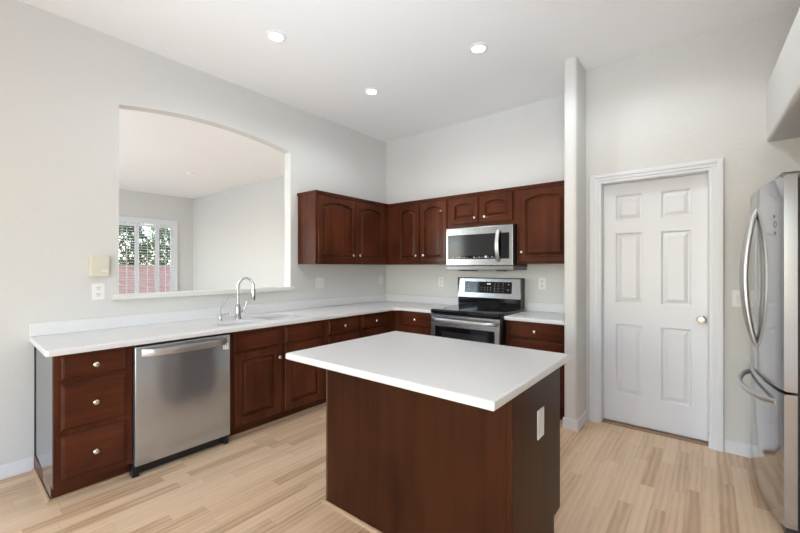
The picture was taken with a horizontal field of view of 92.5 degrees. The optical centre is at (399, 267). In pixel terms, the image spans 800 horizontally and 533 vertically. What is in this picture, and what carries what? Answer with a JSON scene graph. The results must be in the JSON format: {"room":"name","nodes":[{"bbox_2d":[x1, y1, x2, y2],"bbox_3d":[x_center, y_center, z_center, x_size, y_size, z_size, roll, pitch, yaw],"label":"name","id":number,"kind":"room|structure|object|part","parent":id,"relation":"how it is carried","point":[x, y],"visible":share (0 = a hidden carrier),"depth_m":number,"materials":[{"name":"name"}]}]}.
{"room":"kitchen","nodes":[
{"label":"kitchen","id":0,"kind":"room"},
{"bbox_2d":[119,189,192,290],"bbox_3d":[-7.465,-0.205,7.527,0.120,3.190,6.424,0,0,39],"label":"wall","id":1,"kind":"structure","parent":0,"point":[131,203],"depth_m":9.66,"materials":[{"name":"white paint"}]},
{"bbox_2d":[119,222,169,293],"bbox_3d":[-6.255,-0.200,9.079,0.040,1.820,1.560,0,0,39],"label":"window","id":2,"kind":"structure","parent":1,"relation":"in","point":[150,228],"depth_m":9.19,"materials":[{"name":"clear glass"}]},
{"bbox_2d":[119,216,177,292],"bbox_3d":[-6.180,-0.166,9.003,0.068,2.032,1.775,0,0,39],"label":"plantation shutter","id":3,"kind":"object","parent":2,"relation":"attached to","point":[172,225],"visible":0.55,"depth_m":9.24,"materials":[{"name":"white wood"}]},
{"bbox_3d":[-6.297,-0.170,8.818,0.010,1.520,0.012,0,0,39],"label":"tilt rod","id":4,"kind":"part","parent":3,"relation":"part of","materials":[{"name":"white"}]},
{"bbox_3d":[-6.321,-0.155,8.838,0.056,1.760,0.410,0,0,39],"label":"panel","id":5,"kind":"part","parent":3,"relation":"part of","materials":[{"name":"white wood"}]},
{"bbox_3d":[-6.058,-0.155,9.165,0.056,1.760,0.420,0,0,39],"label":"panel","id":6,"kind":"part","parent":3,"relation":"part of","materials":[{"name":"white wood"}]},
{"bbox_3d":[-6.033,-0.170,9.145,0.010,1.520,0.012,0,0,39],"label":"tilt rod","id":7,"kind":"part","parent":3,"relation":"part of","materials":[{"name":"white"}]},
{"bbox_3d":[-5.815,-0.155,9.467,0.056,1.760,0.345,0,0,39],"label":"panel","id":8,"kind":"part","parent":3,"relation":"part of","materials":[{"name":"white wood"}]},
{"bbox_3d":[-5.790,-0.170,9.447,0.010,1.520,0.012,0,0,39],"label":"tilt rod","id":9,"kind":"part","parent":3,"relation":"part of","materials":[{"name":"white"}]},
{"bbox_2d":[0,0,385,464],"bbox_3d":[-2.681,-0.205,2.522,0.110,3.190,8.224,0,0,39],"label":"wall","id":10,"kind":"structure","parent":0,"point":[65,83],"depth_m":2.85,"materials":[{"name":"white paint"}]},
{"bbox_2d":[0,456,33,479],"bbox_3d":[-3.863,1.343,0.955,0.014,0.095,4.301,0,0,39],"label":"baseboard","id":11,"kind":"structure","parent":10,"relation":"attached to","point":[11,469],"depth_m":2.56,"materials":[{"name":"white wood"}]},
{"bbox_2d":[92,283,104,299],"bbox_3d":[-2.293,0.182,2.910,0.009,0.122,0.078,0,0,39],"label":"outlet","id":12,"kind":"object","parent":10,"relation":"attached to","point":[98,290],"visible":1,"depth_m":2.91,"materials":[{"name":"white plastic"}]},
{"bbox_2d":[89,256,108,276],"bbox_3d":[-2.278,-0.011,2.898,0.047,0.158,0.120,0,0,39],"label":"intercom box","id":13,"kind":"object","parent":10,"relation":"attached to","point":[98,265],"visible":1,"depth_m":2.88,"materials":[{"name":"beige plastic"}]},
{"bbox_2d":[112,286,294,299],"bbox_3d":[-1.755,0.233,3.662,0.155,0.040,1.675,0,0,39],"label":"sill","id":14,"kind":"structure","parent":10,"relation":"attached to","point":[126,296],"depth_m":3.42,"materials":[{"name":"white paint"}]},
{"bbox_2d":[30,294,457,336],"bbox_3d":[-0.879,0.424,3.673,1.253,0.093,3.721,0,0,39],"label":"backsplash","id":15,"kind":"structure","parent":10,"relation":"attached to","point":[98,323],"depth_m":3.45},
{"bbox_2d":[316,278,323,287],"bbox_3d":[-0.957,0.182,4.569,0.010,0.122,0.125,0,0,39],"label":"light switch","id":16,"kind":"object","parent":10,"relation":"attached to","point":[319,281],"visible":1,"depth_m":4.57,"materials":[{"name":"white plastic"}]},
{"bbox_2d":[297,190,388,264],"bbox_3d":[-0.640,-0.439,4.684,0.360,0.798,1.224,0,0,39],"label":"upper cabinet","id":17,"kind":"object","parent":10,"relation":"attached to","point":[333,228],"visible":1,"depth_m":4.40,"materials":[{"name":"brown wood"}]},
{"bbox_3d":[-0.711,-0.424,4.369,0.025,0.731,0.562,0,0,39],"label":"door","id":18,"kind":"part","parent":17,"relation":"part of","materials":[{"name":"brown wood"}]},
{"bbox_3d":[-0.652,-0.824,4.694,0.328,0.028,1.224,0,0,39],"label":"moulding","id":19,"kind":"part","parent":17,"relation":"part of","materials":[{"name":"brown wood"}]},
{"bbox_3d":[-0.366,-0.424,4.797,0.025,0.731,0.507,0,0,39],"label":"door","id":20,"kind":"part","parent":17,"relation":"part of","materials":[{"name":"brown wood"}]},
{"bbox_2d":[379,276,382,283],"bbox_3d":[-0.266,0.175,5.428,0.009,0.122,0.078,0,0,39],"label":"outlet","id":21,"kind":"object","parent":10,"relation":"attached to","point":[380,277],"visible":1,"depth_m":5.42,"materials":[{"name":"white plastic"}]},
{"bbox_2d":[193,175,284,289],"bbox_3d":[-2.783,-0.205,7.947,6.850,3.190,0.100,0,0,39],"label":"wall","id":22,"kind":"structure","parent":0,"point":[239,232],"depth_m":8.46,"materials":[{"name":"white paint"}]},
{"bbox_2d":[0,405,783,532],"bbox_3d":[-3.425,1.440,3.105,12.120,0.100,8.600,0,0,39],"label":"floor","id":23,"kind":"structure","parent":0,"point":[271,478],"depth_m":2.35,"materials":[{"name":"laminate"}]},
{"bbox_2d":[31,468,49,504],"bbox_3d":[-2.290,1.381,2.434,0.582,0.017,0.017,0,0,40],"label":"quarter round","id":24,"kind":"object","parent":23,"relation":"on","point":[37,479],"visible":1,"depth_m":2.40,"materials":[{"name":"beige wood"}]},
{"bbox_2d":[34,346,131,498],"bbox_3d":[-2.127,0.950,2.563,0.703,0.880,0.394,0,0,39],"label":"base cabinet","id":25,"kind":"object","parent":23,"relation":"on","point":[83,401],"visible":0.95,"depth_m":2.35,"materials":[{"name":"brown wood"}]},
{"bbox_3d":[-2.269,0.950,2.434,0.643,0.880,0.004,0,0,40],"label":"panel","id":26,"kind":"part","parent":25,"relation":"part of","materials":[{"name":"silver metal"}]},
{"bbox_3d":[-1.884,1.127,2.365,0.020,0.263,0.326,0,0,39],"label":"drawer","id":27,"kind":"part","parent":25,"relation":"part of","materials":[{"name":"brown wood"}]},
{"bbox_3d":[-1.884,0.825,2.365,0.020,0.275,0.326,0,0,39],"label":"drawer","id":28,"kind":"part","parent":25,"relation":"part of","materials":[{"name":"brown wood"}]},
{"bbox_3d":[-1.884,0.594,2.365,0.020,0.143,0.326,0,0,39],"label":"drawer","id":29,"kind":"part","parent":25,"relation":"part of","materials":[{"name":"brown wood"}]},
{"bbox_3d":[-1.865,1.127,2.350,0.028,0.035,0.035,0,0,39],"label":"knob","id":30,"kind":"part","parent":25,"relation":"part of","materials":[{"name":"silver metal"}]},
{"bbox_3d":[-1.865,0.825,2.350,0.028,0.035,0.035,0,0,39],"label":"knob","id":31,"kind":"part","parent":25,"relation":"part of","materials":[{"name":"silver metal"}]},
{"bbox_2d":[29,294,457,356],"bbox_3d":[-0.886,0.444,3.664,1.253,0.131,3.744,0,0,39],"label":"countertop","id":32,"kind":"structure","parent":25,"relation":"on","point":[62,337],"depth_m":3.17,"materials":[{"name":"white stone"}]},
{"bbox_2d":[218,295,234,320],"bbox_3d":[-1.538,0.357,3.404,0.163,0.227,0.035,0,0,5],"label":"tap","id":33,"kind":"object","parent":32,"relation":"on","point":[220,314],"visible":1,"depth_m":3.40,"materials":[{"name":"silver metal"}]},
{"bbox_3d":[-1.532,0.342,3.400,0.151,0.197,0.014,0,0,10],"label":"spout","id":34,"kind":"part","parent":33,"relation":"part of","materials":[{"name":"silver metal"}]},
{"bbox_2d":[235,277,255,318],"bbox_3d":[-1.411,0.278,3.508,0.216,0.387,0.077,0,0,14],"label":"faucet","id":35,"kind":"object","parent":32,"relation":"on","point":[238,310],"visible":1,"depth_m":3.50,"materials":[{"name":"silver metal"}]},
{"bbox_3d":[-1.407,0.212,3.492,0.195,0.257,0.023,0,0,17],"label":"spout","id":36,"kind":"part","parent":35,"relation":"part of","materials":[{"name":"silver metal"}]},
{"bbox_2d":[265,316,299,319],"bbox_3d":[-1.285,0.605,3.572,0.434,0.189,0.954,0,0,39],"label":"sink","id":37,"kind":"object","parent":32,"relation":"in","point":[283,317],"visible":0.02,"depth_m":3.97,"materials":[{"name":"white"}]},
{"bbox_2d":[50,472,128,503],"bbox_3d":[-1.942,1.381,2.414,0.017,0.017,0.395,0,0,39],"label":"quarter round","id":38,"kind":"object","parent":23,"relation":"on","point":[64,496],"visible":1,"depth_m":2.40,"materials":[{"name":"beige wood"}]},
{"bbox_2d":[129,333,229,477],"bbox_3d":[-1.769,0.952,2.944,0.742,0.877,0.648,0,0,39],"label":"dishwasher","id":39,"kind":"object","parent":23,"relation":"on","point":[181,387],"visible":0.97,"depth_m":2.72,"materials":[{"name":"silver metal"}]},
{"bbox_3d":[-1.603,1.351,2.810,0.110,0.078,0.648,0,0,39],"label":"kick plate","id":40,"kind":"part","parent":39,"relation":"part of","materials":[{"name":"black plastic"}]},
{"bbox_3d":[-1.510,0.568,2.739,0.082,0.052,0.570,0,0,39],"label":"handle","id":41,"kind":"part","parent":39,"relation":"part of","materials":[{"name":"silver metal"}]},
{"bbox_2d":[229,320,323,435],"bbox_3d":[-1.290,0.950,3.601,0.705,0.880,0.970,0,0,39],"label":"base cabinet","id":42,"kind":"object","parent":23,"relation":"on","point":[266,386],"visible":0.73,"depth_m":3.32,"materials":[{"name":"brown wood"}]},
{"bbox_3d":[-1.192,0.984,3.220,0.025,0.588,0.421,0,0,39],"label":"door","id":43,"kind":"part","parent":42,"relation":"part of","materials":[{"name":"brown wood"}]},
{"bbox_3d":[-0.895,0.984,3.589,0.025,0.588,0.430,0,0,39],"label":"door","id":44,"kind":"part","parent":42,"relation":"part of","materials":[{"name":"brown wood"}]},
{"bbox_2d":[229,402,325,438],"bbox_3d":[-0.764,1.381,3.878,0.017,0.017,2.060,0,0,39],"label":"quarter round","id":45,"kind":"object","parent":23,"relation":"on","point":[322,404],"visible":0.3,"depth_m":3.43,"materials":[{"name":"beige wood"}]},
{"bbox_2d":[322,499,381,532],"bbox_3d":[-0.005,1.381,1.903,1.164,0.017,0.017,0,0,39],"label":"quarter round","id":46,"kind":"object","parent":23,"relation":"on","point":[361,523],"visible":1,"depth_m":2.11,"materials":[{"name":"beige wood"}]},
{"bbox_2d":[319,311,394,404],"bbox_3d":[-0.644,0.950,4.404,0.705,0.880,1.089,0,0,39],"label":"base cabinet","id":47,"kind":"object","parent":23,"relation":"on","point":[336,330],"visible":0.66,"depth_m":4.10,"materials":[{"name":"brown wood"}]},
{"bbox_3d":[-0.584,0.601,3.980,0.020,0.154,0.432,0,0,39],"label":"drawer","id":48,"kind":"part","parent":47,"relation":"part of","materials":[{"name":"brown wood"}]},
{"bbox_3d":[-0.582,0.984,3.979,0.025,0.588,0.432,0,0,39],"label":"door","id":49,"kind":"part","parent":47,"relation":"part of","materials":[{"name":"brown wood"}]},
{"bbox_3d":[-0.283,0.601,4.354,0.020,0.154,0.420,0,0,39],"label":"drawer","id":50,"kind":"part","parent":47,"relation":"part of","materials":[{"name":"brown wood"}]},
{"bbox_3d":[-0.281,0.984,4.352,0.025,0.588,0.420,0,0,39],"label":"door","id":51,"kind":"part","parent":47,"relation":"part of","materials":[{"name":"brown wood"}]},
{"bbox_2d":[395,311,430,335],"bbox_3d":[0.339,0.950,4.665,0.595,0.880,0.650,0,0,39],"label":"base cabinet","id":52,"kind":"object","parent":23,"relation":"on","point":[405,321],"visible":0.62,"depth_m":4.44,"materials":[{"name":"brown wood"}]},
{"bbox_3d":[0.180,0.984,4.424,0.420,0.588,0.025,0,0,39],"label":"door","id":53,"kind":"part","parent":52,"relation":"part of","materials":[{"name":"brown wood"}]},
{"bbox_3d":[0.182,0.601,4.426,0.420,0.154,0.020,0,0,39],"label":"drawer","id":54,"kind":"part","parent":52,"relation":"part of","materials":[{"name":"brown wood"}]},
{"bbox_2d":[326,367,559,532],"bbox_3d":[0.216,0.950,2.165,1.149,0.880,0.668,0,0,39],"label":"kitchen island","id":55,"kind":"object","parent":23,"relation":"on","point":[399,460],"visible":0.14,"depth_m":1.83,"materials":[{"name":"brown wood"}]},
{"bbox_2d":[286,331,570,410],"bbox_3d":[0.149,0.490,2.104,1.238,0.038,0.956,0,0,39],"label":"island countertop","id":56,"kind":"structure","parent":55,"relation":"on","point":[487,376],"depth_m":1.88,"materials":[{"name":"white stone"}]},
{"bbox_3d":[0.650,0.950,1.799,0.012,0.880,0.634,0,0,39],"label":"panel","id":57,"kind":"part","parent":55,"relation":"part of","materials":[{"name":"brown wood"}]},
{"bbox_2d":[537,406,543,439],"bbox_3d":[0.660,0.730,1.797,0.006,0.135,0.085,0,0,39],"label":"outlet cover","id":58,"kind":"object","parent":55,"relation":"attached to","point":[540,413],"visible":1,"depth_m":1.79,"materials":[{"name":"white plastic"}]},
{"bbox_2d":[431,277,524,345],"bbox_3d":[0.839,0.754,4.162,0.812,1.272,0.763,0,0,39],"label":"range","id":59,"kind":"object","parent":23,"relation":"on","point":[481,309],"visible":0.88,"depth_m":4.10,"materials":[{"name":"silver metal"}]},
{"bbox_3d":[0.645,0.833,3.920,0.508,0.315,0.004,0,0,39],"label":"pane","id":60,"kind":"part","parent":59,"relation":"part of","materials":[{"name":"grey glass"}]},
{"bbox_3d":[0.627,0.552,3.898,0.768,0.042,0.085,0,0,39],"label":"handle","id":61,"kind":"part","parent":59,"relation":"part of","materials":[{"name":"silver metal"}]},
{"bbox_3d":[0.662,0.847,3.942,0.800,0.597,0.052,0,0,39],"label":"oven door","id":62,"kind":"part","parent":59,"relation":"part of","materials":[{"name":"silver metal"}]},
{"bbox_3d":[0.662,0.521,3.942,0.800,0.047,0.052,0,0,39],"label":"rail","id":63,"kind":"part","parent":59,"relation":"part of","materials":[{"name":"silver metal"}]},
{"bbox_2d":[431,305,523,318],"bbox_3d":[0.842,0.469,4.165,0.810,0.047,0.649,0,0,39],"label":"cooktop","id":64,"kind":"object","parent":59,"relation":"in","point":[454,311],"depth_m":4.02,"materials":[{"name":"black glass"}]},
{"bbox_3d":[1.005,0.227,4.404,0.585,0.130,0.019,0,0,39],"label":"control panel","id":65,"kind":"part","parent":59,"relation":"part of","materials":[{"name":"black glass"}]},
{"bbox_2d":[506,320,563,419],"bbox_3d":[1.431,0.950,3.788,0.563,0.880,0.648,0,0,39],"label":"base cabinet","id":66,"kind":"object","parent":23,"relation":"on","point":[529,335],"visible":0.25,"depth_m":3.53,"materials":[{"name":"brown wood"}]},
{"bbox_2d":[504,302,563,324],"bbox_3d":[1.432,0.444,3.791,0.568,0.131,0.639,0,0,39],"label":"countertop","id":67,"kind":"structure","parent":66,"relation":"on","point":[546,313],"depth_m":3.85,"materials":[{"name":"white stone"}]},
{"bbox_3d":[1.256,0.826,3.561,0.490,0.278,0.020,0,0,39],"label":"drawer","id":68,"kind":"part","parent":66,"relation":"part of","materials":[{"name":"brown wood"}]},
{"bbox_3d":[1.256,0.596,3.561,0.490,0.144,0.020,0,0,39],"label":"drawer","id":69,"kind":"part","parent":66,"relation":"part of","materials":[{"name":"brown wood"}]},
{"bbox_3d":[1.256,1.121,3.561,0.490,0.273,0.020,0,0,39],"label":"drawer","id":70,"kind":"part","parent":66,"relation":"part of","materials":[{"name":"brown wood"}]},
{"bbox_2d":[602,419,707,445],"bbox_3d":[2.127,1.386,3.235,0.772,0.008,0.070,0,0,39],"label":"threshold","id":71,"kind":"object","parent":23,"relation":"on","point":[704,443],"visible":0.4,"depth_m":3.21,"materials":[{"name":"brown wood"}]},
{"bbox_2d":[736,171,799,532],"bbox_3d":[2.505,0.448,2.147,0.920,1.884,0.897,0,0,35],"label":"refrigerator","id":72,"kind":"object","parent":23,"relation":"on","point":[771,241],"visible":1,"depth_m":2.04,"materials":[{"name":"silver metal"}]},
{"bbox_3d":[2.194,0.065,2.407,0.031,0.848,0.090,0,0,-37],"label":"handle","id":73,"kind":"part","parent":72,"relation":"part of","materials":[{"name":"silver metal"}]},
{"bbox_3d":[2.153,0.065,2.349,0.090,0.849,0.032,0,0,18],"label":"handle","id":74,"kind":"part","parent":72,"relation":"part of","materials":[{"name":"silver metal"}]},
{"bbox_3d":[2.364,0.080,2.520,0.094,1.116,0.446,0,0,35],"label":"door","id":75,"kind":"part","parent":72,"relation":"part of","materials":[{"name":"silver metal"}]},
{"bbox_3d":[2.179,0.721,2.374,0.126,0.044,0.778,0,0,35],"label":"handle","id":76,"kind":"part","parent":72,"relation":"part of","materials":[{"name":"silver metal"}]},
{"bbox_3d":[2.235,0.994,2.335,0.094,0.683,0.897,0,0,35],"label":"freezer drawer","id":77,"kind":"part","parent":72,"relation":"part of","materials":[{"name":"silver metal"}]},
{"bbox_3d":[2.106,0.080,2.150,0.094,1.116,0.446,0,0,35],"label":"door","id":78,"kind":"part","parent":72,"relation":"part of","materials":[{"name":"silver metal"}]},
{"bbox_2d":[19,0,799,198],"bbox_3d":[-3.425,-1.850,3.105,12.120,0.100,8.600,0,0,39],"label":"ceiling","id":79,"kind":"structure","parent":0,"point":[417,55],"depth_m":3.17,"materials":[{"name":"white paint"}]},
{"bbox_2d":[265,30,286,41],"bbox_3d":[-0.964,-1.795,2.973,0.160,0.010,0.160,0,0,39],"label":"recessed light","id":80,"kind":"object","parent":79,"relation":"in","point":[273,35],"visible":1,"depth_m":2.96,"materials":[{"name":"white plastic"}]},
{"bbox_2d":[364,88,378,94],"bbox_3d":[-0.290,-1.795,3.907,0.160,0.010,0.160,0,0,39],"label":"recessed light","id":81,"kind":"object","parent":79,"relation":"in","point":[370,91],"visible":1,"depth_m":3.90,"materials":[{"name":"white glass"}]},
{"bbox_2d":[469,42,488,53],"bbox_3d":[0.644,-1.795,3.137,0.160,0.010,0.160,0,0,39],"label":"recessed light","id":82,"kind":"object","parent":79,"relation":"in","point":[480,47],"visible":1,"depth_m":3.12,"materials":[{"name":"white plastic"}]},
{"bbox_2d":[386,95,563,310],"bbox_3d":[1.755,-0.205,4.007,4.980,3.190,0.100,0,0,39],"label":"wall","id":83,"kind":"structure","parent":0,"point":[522,145],"depth_m":4.59,"materials":[{"name":"white paint"}]},
{"bbox_2d":[388,196,449,264],"bbox_3d":[0.176,-0.439,4.983,1.256,0.798,0.360,0,0,39],"label":"upper cabinet","id":84,"kind":"object","parent":83,"relation":"attached to","point":[416,229],"visible":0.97,"depth_m":4.75,"materials":[{"name":"brown wood"}]},
{"bbox_3d":[0.106,-0.424,4.856,0.332,0.731,0.025,0,0,39],"label":"door","id":85,"kind":"part","parent":84,"relation":"part of","materials":[{"name":"brown wood"}]},
{"bbox_3d":[0.186,-0.824,4.995,1.256,0.028,0.328,0,0,39],"label":"moulding","id":86,"kind":"part","parent":84,"relation":"part of","materials":[{"name":"brown wood"}]},
{"bbox_3d":[0.403,-0.424,4.617,0.376,0.731,0.025,0,0,39],"label":"door","id":87,"kind":"part","parent":84,"relation":"part of","materials":[{"name":"brown wood"}]},
{"bbox_2d":[438,277,443,286],"bbox_3d":[0.528,0.182,4.925,0.078,0.122,0.009,0,0,39],"label":"outlet","id":88,"kind":"object","parent":83,"relation":"attached to","point":[440,279],"visible":1,"depth_m":4.92,"materials":[{"name":"white plastic"}]},
{"bbox_2d":[449,187,516,227],"bbox_3d":[0.981,-0.646,4.335,0.809,0.383,0.360,0,0,39],"label":"upper cabinet","id":89,"kind":"object","parent":83,"relation":"attached to","point":[498,206],"visible":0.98,"depth_m":4.19,"materials":[{"name":"brown wood"}]},
{"bbox_3d":[0.728,-0.643,4.356,0.350,0.294,0.025,0,0,39],"label":"door","id":90,"kind":"part","parent":89,"relation":"part of","materials":[{"name":"brown wood"}]},
{"bbox_3d":[0.991,-0.824,4.347,0.809,0.028,0.328,0,0,39],"label":"moulding","id":91,"kind":"part","parent":89,"relation":"part of","materials":[{"name":"brown wood"}]},
{"bbox_2d":[446,224,526,270],"bbox_3d":[0.949,-0.207,4.290,0.802,0.490,0.466,0,0,39],"label":"microwave","id":92,"kind":"object","parent":89,"relation":"attached to","point":[491,247],"visible":1,"depth_m":4.11,"materials":[{"name":"silver metal"}]},
{"bbox_3d":[1.013,-0.233,3.979,0.042,0.335,0.062,0,0,39],"label":"handle","id":93,"kind":"part","parent":92,"relation":"part of","materials":[{"name":"silver metal"}]},
{"bbox_3d":[1.031,-0.643,4.111,0.370,0.294,0.025,0,0,39],"label":"door","id":94,"kind":"part","parent":89,"relation":"part of","materials":[{"name":"brown wood"}]},
{"bbox_2d":[516,180,563,263],"bbox_3d":[1.519,-0.439,3.902,0.571,0.798,0.360,0,0,39],"label":"upper cabinet","id":95,"kind":"object","parent":83,"relation":"attached to","point":[540,207],"visible":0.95,"depth_m":3.81,"materials":[{"name":"brown wood"}]},
{"bbox_3d":[1.529,-0.824,3.914,0.571,0.028,0.328,0,0,39],"label":"moulding","id":96,"kind":"part","parent":95,"relation":"part of","materials":[{"name":"brown wood"}]},
{"bbox_2d":[538,278,545,288],"bbox_3d":[1.529,0.172,4.119,0.078,0.122,0.009,0,0,39],"label":"outlet","id":97,"kind":"object","parent":83,"relation":"attached to","point":[541,281],"visible":1,"depth_m":4.12,"materials":[{"name":"white plastic"}]},
{"bbox_2d":[528,302,563,312],"bbox_3d":[1.627,0.424,4.033,0.568,0.093,0.019,0,0,39],"label":"backsplash","id":98,"kind":"structure","parent":83,"relation":"attached to","point":[532,306],"depth_m":4.07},
{"bbox_2d":[564,57,585,419],"bbox_3d":[1.680,-0.205,3.558,0.106,3.190,0.693,0,0,39],"label":"wall","id":99,"kind":"structure","parent":0,"point":[574,71],"depth_m":3.30,"materials":[{"name":"white paint"}]},
{"bbox_2d":[563,410,586,431],"bbox_3d":[1.555,1.343,3.397,0.126,0.095,0.312,0,0,39],"label":"baseboard","id":100,"kind":"structure","parent":99,"relation":"attached to","point":[571,424],"depth_m":3.29,"materials":[{"name":"white wood"}]},
{"bbox_2d":[586,7,799,444],"bbox_3d":[2.557,-0.205,2.883,2.120,3.190,0.120,0,0,39],"label":"wall","id":101,"kind":"structure","parent":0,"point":[702,98],"depth_m":2.94,"materials":[{"name":"white paint"}]},
{"bbox_2d":[604,173,707,440],"bbox_3d":[2.139,0.315,3.250,0.744,2.123,0.104,0,0,39],"label":"door","id":102,"kind":"structure","parent":101,"relation":"in","point":[656,231],"depth_m":3.23,"materials":[{"name":"white wood"}]},
{"bbox_3d":[2.386,0.415,3.029,0.066,0.066,0.069,0,0,39],"label":"knob","id":103,"kind":"part","parent":102,"relation":"part of","materials":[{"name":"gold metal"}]},
{"bbox_2d":[590,158,723,451],"bbox_3d":[2.117,0.281,3.223,0.926,2.217,0.142,0,0,39],"label":"door frame","id":104,"kind":"structure","parent":101,"relation":"attached to","point":[716,173],"depth_m":2.96,"materials":[{"name":"white wood"}]},
{"bbox_2d":[724,439,749,457],"bbox_3d":[2.894,1.343,2.526,1.148,0.095,0.014,0,0,39],"label":"baseboard","id":105,"kind":"structure","parent":101,"relation":"attached to","point":[737,448],"depth_m":2.83,"materials":[{"name":"white wood"}]},
{"bbox_2d":[732,290,741,306],"bbox_3d":[2.513,0.230,2.835,0.078,0.122,0.010,0,0,39],"label":"light switch","id":106,"kind":"object","parent":101,"relation":"attached to","point":[736,300],"visible":0.56,"depth_m":2.84,"materials":[{"name":"white plastic"}]},
{"bbox_3d":[1.117,-0.205,-0.678,0.100,3.190,8.000,0,0,39],"label":"wall","id":107,"kind":"structure","parent":0,"visible":0},
{"bbox_2d":[766,8,799,141],"bbox_3d":[2.518,-1.107,1.877,0.920,0.417,1.537,0,0,39],"label":"soffit","id":108,"kind":"structure","parent":107,"relation":"attached to","point":[783,86],"depth_m":2.27,"materials":[{"name":"white paint"}]}
]}

